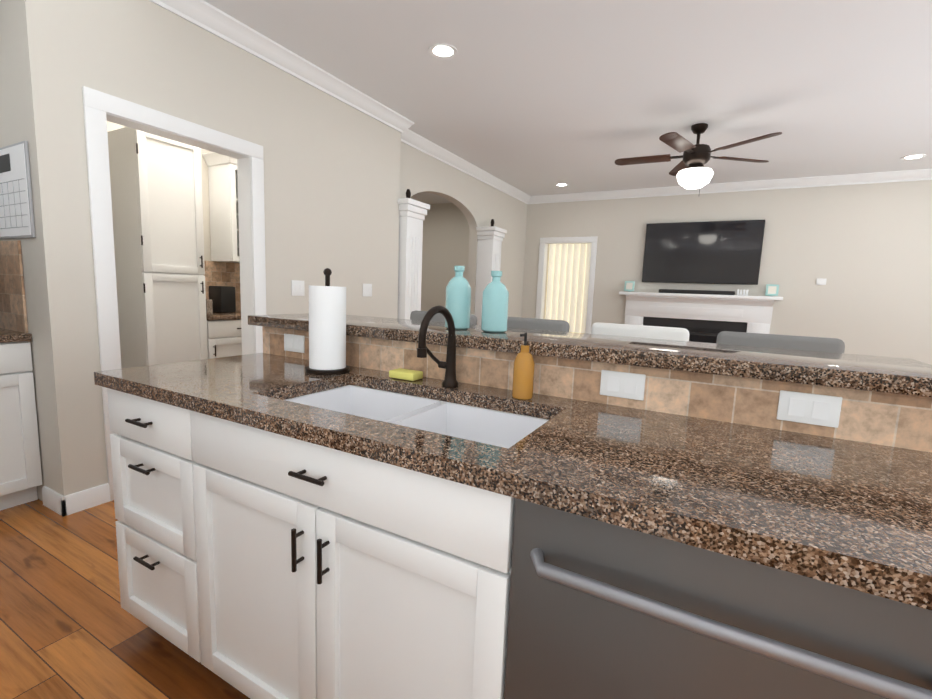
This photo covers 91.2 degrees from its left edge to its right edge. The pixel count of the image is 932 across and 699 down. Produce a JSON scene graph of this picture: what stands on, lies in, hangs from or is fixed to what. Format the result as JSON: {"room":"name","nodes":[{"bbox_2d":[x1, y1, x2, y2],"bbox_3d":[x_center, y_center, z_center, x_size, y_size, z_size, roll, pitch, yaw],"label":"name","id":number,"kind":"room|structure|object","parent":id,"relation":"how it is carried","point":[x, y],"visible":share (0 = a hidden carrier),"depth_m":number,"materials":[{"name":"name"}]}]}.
{"room":"kitchen","nodes":[
{"label":"kitchen","id":0,"kind":"room"},
{"bbox_2d":[0,0,51,500],"bbox_3d":[-2.384,-0.589,2.431,0.740,2.780,0.120,6,8,28],"label":"wall","id":1,"kind":"structure","parent":0,"point":[9,110],"depth_m":2.25,"materials":[{"name":"paint"}]},
{"bbox_2d":[0,141,34,238],"bbox_3d":[-2.227,-0.770,2.244,0.400,0.440,0.016,6,8,28],"label":"wall calendar","id":2,"kind":"object","parent":1,"relation":"attached to","point":[16,213],"visible":1,"depth_m":2.21,"materials":[{"name":"white paper"}]},
{"bbox_2d":[0,499,249,698],"bbox_3d":[0.497,0.812,3.524,10.300,0.060,11.650,6,8,28],"label":"floor","id":3,"kind":"structure","parent":0,"point":[71,627],"depth_m":1.58,"materials":[{"name":"brown wood"}]},
{"bbox_2d":[0,344,41,509],"bbox_3d":[-2.639,0.387,2.268,0.627,0.870,0.585,6,8,28],"label":"base cabinet","id":4,"kind":"object","parent":3,"relation":"on","point":[20,473],"depth_m":2.31,"materials":[{"name":"white wood"}]},
{"bbox_2d":[0,328,31,343],"bbox_3d":[-2.618,-0.063,2.203,0.640,0.040,0.597,6,8,28],"label":"countertop","id":5,"kind":"structure","parent":4,"relation":"on","point":[7,335],"depth_m":2.28,"materials":[{"name":"brown stone"}]},
{"bbox_2d":[107,127,210,368],"bbox_3d":[-2.573,-0.528,3.779,0.627,2.300,0.470,6,8,28],"label":"tall cabinet","id":6,"kind":"object","parent":3,"relation":"on","point":[167,275],"depth_m":3.54,"materials":[{"name":"white wood"}]},
{"bbox_2d":[207,319,241,358],"bbox_3d":[-2.319,0.127,4.370,0.622,0.870,0.660,6,8,28],"label":"base cabinet","id":7,"kind":"object","parent":3,"relation":"on","point":[224,338],"depth_m":4.03,"materials":[{"name":"white wood"}]},
{"bbox_2d":[207,311,240,322],"bbox_3d":[-2.165,-0.349,4.549,0.640,0.040,1.220,6,8,28],"label":"countertop","id":8,"kind":"structure","parent":7,"relation":"on","point":[213,318],"depth_m":4.02,"materials":[{"name":"brown stone"}]},
{"bbox_2d":[206,286,235,313],"bbox_3d":[-2.371,-0.473,4.308,0.295,0.248,0.365,6,8,28],"label":"coffee maker","id":9,"kind":"object","parent":8,"relation":"on","point":[221,299],"visible":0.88,"depth_m":4.35,"materials":[{"name":"black"}]},
{"bbox_2d":[398,198,429,319],"bbox_3d":[-0.618,-0.451,4.696,0.287,2.060,0.375,6,8,28],"label":"column","id":10,"kind":"structure","parent":3,"relation":"on","point":[413,213],"depth_m":4.54,"materials":[{"name":"white wood"}]},
{"bbox_2d":[406,189,410,197],"bbox_3d":[-0.575,-1.535,4.552,0.067,0.125,0.070,6,8,28],"label":"figurine","id":11,"kind":"object","parent":10,"relation":"on","point":[408,193],"visible":0.67,"depth_m":4.53,"materials":[{"name":"brown metal"}]},
{"bbox_2d":[410,311,476,324],"bbox_3d":[-0.236,0.359,2.341,0.410,1.089,0.456,6,8,28],"label":"bar stool","id":12,"kind":"object","parent":3,"relation":"on","point":[419,315],"visible":0.04,"depth_m":2.43,"materials":[{"name":"grey fabric"}]},
{"bbox_2d":[475,226,506,324],"bbox_3d":[0.315,-0.632,6.370,0.287,2.060,0.375,6,8,28],"label":"column","id":13,"kind":"structure","parent":3,"relation":"on","point":[489,241],"depth_m":6.20,"materials":[{"name":"white wood"}]},
{"bbox_2d":[94,313,931,698],"bbox_3d":[-0.011,0.498,1.397,2.200,1.070,1.004,6,8,28],"label":"kitchen island","id":14,"kind":"object","parent":3,"relation":"on","point":[274,541],"visible":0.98,"depth_m":1.02,"materials":[{"name":"brown stone"}]},
{"bbox_2d":[284,334,304,352],"bbox_3d":[-0.696,-0.025,1.847,0.115,0.070,0.008,6,8,28],"label":"outlet","id":15,"kind":"object","parent":14,"relation":"attached to","point":[294,343],"visible":1,"depth_m":1.84,"materials":[{"name":"white plastic"}]},
{"bbox_2d":[305,268,349,374],"bbox_3d":[-0.477,-0.102,1.577,0.150,0.354,0.150,6,8,28],"label":"paper towel holder","id":16,"kind":"object","parent":14,"relation":"on","point":[327,328],"visible":1,"depth_m":1.53,"materials":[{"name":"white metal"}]},
{"bbox_2d":[389,368,422,380],"bbox_3d":[-0.199,0.083,1.516,0.100,0.025,0.060,6,8,28],"label":"sponge","id":17,"kind":"object","parent":14,"relation":"on","point":[406,374],"visible":0.98,"depth_m":1.49,"materials":[{"name":"yellow"}]},
{"bbox_2d":[286,386,548,448],"bbox_3d":[-0.163,0.263,1.240,0.760,0.172,0.380,6,8,28],"label":"sink basin","id":18,"kind":"object","parent":14,"relation":"in","point":[497,428],"visible":0.1,"depth_m":1.37,"materials":[{"name":"white ceramic"}]},
{"bbox_2d":[417,305,458,387],"bbox_3d":[-0.100,-0.005,1.349,0.096,0.251,0.200,6,8,28],"label":"faucet","id":19,"kind":"object","parent":14,"relation":"on","point":[448,365],"visible":0.98,"depth_m":1.39,"materials":[{"name":"brown metal"}]},
{"bbox_2d":[445,265,470,329],"bbox_3d":[-0.027,-0.184,1.610,0.089,0.222,0.090,6,8,28],"label":"bottle","id":20,"kind":"object","parent":14,"relation":"on","point":[458,298],"visible":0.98,"depth_m":1.58,"materials":[{"name":"teal glass"}]},
{"bbox_2d":[481,270,508,332],"bbox_3d":[0.100,-0.164,1.553,0.089,0.207,0.090,6,8,28],"label":"bottle","id":21,"kind":"object","parent":14,"relation":"on","point":[495,302],"visible":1,"depth_m":1.52,"materials":[{"name":"teal glass"}]},
{"bbox_2d":[512,333,534,399],"bbox_3d":[0.163,0.045,1.291,0.058,0.185,0.065,6,8,28],"label":"soap dispenser","id":22,"kind":"object","parent":14,"relation":"on","point":[523,375],"visible":0.98,"depth_m":1.27,"materials":[{"name":"orange plastic"}]},
{"bbox_2d":[600,370,645,400],"bbox_3d":[0.423,0.096,1.237,0.115,0.070,0.008,6,8,28],"label":"outlet","id":23,"kind":"object","parent":14,"relation":"attached to","point":[622,384],"visible":1,"depth_m":1.23,"materials":[{"name":"white plastic"}]},
{"bbox_2d":[504,498,931,698],"bbox_3d":[0.329,0.705,0.698,0.594,0.865,0.122,6,8,28],"label":"dishwasher","id":24,"kind":"object","parent":14,"relation":"in","point":[600,610],"visible":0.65,"depth_m":0.66,"materials":[{"name":"silver metal"}]},
{"bbox_2d":[776,390,842,427],"bbox_3d":[0.781,0.135,1.042,0.115,0.070,0.008,6,8,28],"label":"outlet","id":25,"kind":"object","parent":14,"relation":"attached to","point":[814,409],"visible":1,"depth_m":1.04,"materials":[{"name":"white plastic"}]},
{"bbox_2d":[507,317,569,331],"bbox_3d":[0.187,0.406,2.099,0.410,1.089,0.456,6,8,28],"label":"bar stool","id":26,"kind":"object","parent":3,"relation":"on","point":[541,324],"visible":0.17,"depth_m":2.14,"materials":[{"name":"grey fabric"}]},
{"bbox_2d":[591,322,688,340],"bbox_3d":[0.633,0.452,1.877,0.410,1.089,0.456,6,8,28],"label":"bar stool","id":27,"kind":"object","parent":3,"relation":"on","point":[658,332],"visible":0.17,"depth_m":1.94,"materials":[{"name":"white fabric"}]},
{"bbox_2d":[619,291,782,342],"bbox_3d":[3.212,-0.148,6.526,2.040,1.280,0.210,6,8,28],"label":"fireplace mantel","id":28,"kind":"object","parent":3,"relation":"on","point":[706,318],"visible":0.46,"depth_m":6.46,"materials":[{"name":"white wood"}]},
{"bbox_2d":[624,281,634,291],"bbox_3d":[2.467,-0.951,6.888,0.140,0.156,0.060,6,8,28],"label":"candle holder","id":29,"kind":"object","parent":28,"relation":"on","point":[629,286],"visible":1,"depth_m":6.87,"materials":[{"name":"teal glass"}]},
{"bbox_2d":[659,289,734,294],"bbox_3d":[3.229,-0.809,6.426,0.960,0.054,0.090,6,8,28],"label":"soundbar","id":30,"kind":"object","parent":28,"relation":"on","point":[697,292],"visible":0.96,"depth_m":6.37,"materials":[{"name":"black plastic"}]},
{"bbox_2d":[737,289,747,295],"bbox_3d":[3.724,-0.767,6.152,0.135,0.079,0.025,6,8,28],"label":"decoration","id":31,"kind":"object","parent":28,"relation":"on","point":[743,292],"visible":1,"depth_m":6.14,"materials":[{"name":"white"}]},
{"bbox_2d":[765,284,778,295],"bbox_3d":[4.040,-0.780,6.029,0.140,0.156,0.060,6,8,28],"label":"frame","id":32,"kind":"object","parent":28,"relation":"on","point":[772,289],"visible":1,"depth_m":6.01,"materials":[{"name":"teal paint"}]},
{"bbox_2d":[716,331,844,352],"bbox_3d":[1.061,0.501,1.622,0.410,1.089,0.456,6,8,28],"label":"bar stool","id":33,"kind":"object","parent":3,"relation":"on","point":[832,345],"visible":0.19,"depth_m":1.69,"materials":[{"name":"grey fabric"}]},
{"bbox_2d":[107,121,211,260],"bbox_3d":[-2.785,-0.823,4.125,0.120,2.780,2.720,6,8,28],"label":"wall","id":34,"kind":"structure","parent":0,"point":[111,126],"depth_m":4.38,"materials":[{"name":"paint"}]},
{"bbox_2d":[8,0,400,495],"bbox_3d":[-1.378,-0.670,3.357,0.120,2.780,2.720,6,8,28],"label":"wall","id":35,"kind":"structure","parent":0,"point":[331,180],"depth_m":2.50,"materials":[{"name":"paint"}]},
{"bbox_2d":[42,483,109,516],"bbox_3d":[1.504,0.952,2.115,6.870,0.100,9.750,6,8,28],"label":"baseboard","id":36,"kind":"structure","parent":35,"relation":"attached to","point":[60,504],"depth_m":2.37,"materials":[{"name":"white wood"}]},
{"bbox_2d":[82,86,265,500],"bbox_3d":[-1.716,-0.280,2.817,0.156,2.120,1.000,6,8,28],"label":"door frame","id":37,"kind":"structure","parent":35,"relation":"attached to","point":[101,109],"depth_m":2.46,"materials":[{"name":"white wood"}]},
{"bbox_2d":[149,0,416,139],"bbox_3d":[-1.246,-1.985,3.141,0.108,0.108,2.896,6,8,28],"label":"crown molding","id":38,"kind":"structure","parent":35,"relation":"attached to","point":[208,17],"depth_m":3.08,"materials":[{"name":"white wood"}]},
{"bbox_2d":[291,280,304,295],"bbox_3d":[-1.270,-0.465,3.457,0.010,0.115,0.120,6,8,28],"label":"switch plate","id":39,"kind":"object","parent":35,"relation":"attached to","point":[297,288],"visible":1,"depth_m":3.45,"materials":[{"name":"white plastic"}]},
{"bbox_2d":[363,284,371,296],"bbox_3d":[-0.892,-0.538,4.135,0.010,0.115,0.120,6,8,28],"label":"switch plate","id":40,"kind":"object","parent":35,"relation":"attached to","point":[367,289],"visible":1,"depth_m":4.13,"materials":[{"name":"white plastic"}]},
{"bbox_2d":[401,134,532,203],"bbox_3d":[0.162,-2.295,5.951,0.110,0.108,3.590,6,8,28],"label":"crown molding","id":41,"kind":"structure","parent":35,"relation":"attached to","point":[418,142],"depth_m":5.61,"materials":[{"name":"white wood"}]},
{"bbox_2d":[400,142,548,318],"bbox_3d":[0.389,-1.055,6.855,0.120,2.780,5.150,6,8,28],"label":"wall","id":42,"kind":"structure","parent":0,"point":[477,203],"depth_m":6.26,"materials":[{"name":"paint"}]},
{"bbox_2d":[204,0,931,203],"bbox_3d":[0.604,-2.002,3.160,10.300,0.060,11.650,6,8,28],"label":"ceiling","id":43,"kind":"structure","parent":0,"point":[536,97],"depth_m":3.31,"materials":[{"name":"white paint"}]},
{"bbox_2d":[429,43,457,58],"bbox_3d":[-0.151,-1.981,3.038,0.194,0.006,0.194,6,8,28],"label":"recessed light","id":44,"kind":"object","parent":43,"relation":"in","point":[442,51],"visible":1,"depth_m":3.04,"materials":[{"name":"white"}]},
{"bbox_2d":[555,183,568,186],"bbox_3d":[1.389,-2.385,6.620,0.194,0.006,0.194,6,8,28],"label":"recessed light","id":45,"kind":"object","parent":43,"relation":"in","point":[561,184],"visible":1,"depth_m":6.61,"materials":[{"name":"white"}]},
{"bbox_2d":[615,123,781,192],"bbox_3d":[2.069,-1.741,4.232,1.347,0.619,1.395,6,8,28],"label":"ceiling fan","id":46,"kind":"object","parent":43,"relation":"hanging from","point":[690,171],"visible":1,"depth_m":4.14,"materials":[{"name":"brown metal"}]},
{"bbox_2d":[901,154,925,159],"bbox_3d":[4.710,-2.025,4.808,0.194,0.006,0.194,6,8,28],"label":"recessed light","id":47,"kind":"object","parent":43,"relation":"in","point":[913,157],"visible":1,"depth_m":4.80,"materials":[{"name":"white"}]},
{"bbox_2d":[421,180,931,364],"bbox_3d":[2.640,-0.981,6.948,10.100,2.780,0.120,6,8,28],"label":"wall","id":48,"kind":"structure","parent":0,"point":[865,250],"depth_m":5.92,"materials":[{"name":"paint"}]},
{"bbox_2d":[535,236,597,333],"bbox_3d":[1.627,-0.761,7.527,0.940,2.120,0.139,6,8,28],"label":"door frame","id":49,"kind":"structure","parent":48,"relation":"attached to","point":[545,242],"depth_m":7.38,"materials":[{"name":"white wood"}]},
{"bbox_2d":[545,243,590,332],"bbox_3d":[1.683,-0.737,7.623,0.730,2.010,0.095,6,8,28],"label":"door curtain","id":50,"kind":"object","parent":48,"relation":"hanging from","point":[555,283],"visible":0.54,"depth_m":7.54,"materials":[{"name":"beige fabric"}]},
{"bbox_2d":[642,220,764,284],"bbox_3d":[3.290,-1.359,6.428,1.470,0.850,0.077,6,8,28],"label":"wall-mounted tv","id":51,"kind":"object","parent":48,"relation":"attached to","point":[718,252],"visible":0.98,"depth_m":6.37,"materials":[{"name":"black"}]},
{"bbox_2d":[533,169,931,203],"bbox_3d":[3.938,-2.155,5.979,6.710,0.108,0.088,6,8,28],"label":"crown molding","id":52,"kind":"structure","parent":48,"relation":"attached to","point":[919,174],"depth_m":6.04,"materials":[{"name":"white wood"}]},
{"bbox_2d":[816,278,826,284],"bbox_3d":[4.533,-0.865,5.826,0.100,0.080,0.012,6,8,28],"label":"light switch","id":53,"kind":"object","parent":48,"relation":"attached to","point":[820,281],"visible":1,"depth_m":5.82,"materials":[{"name":"white plastic"}]}
]}

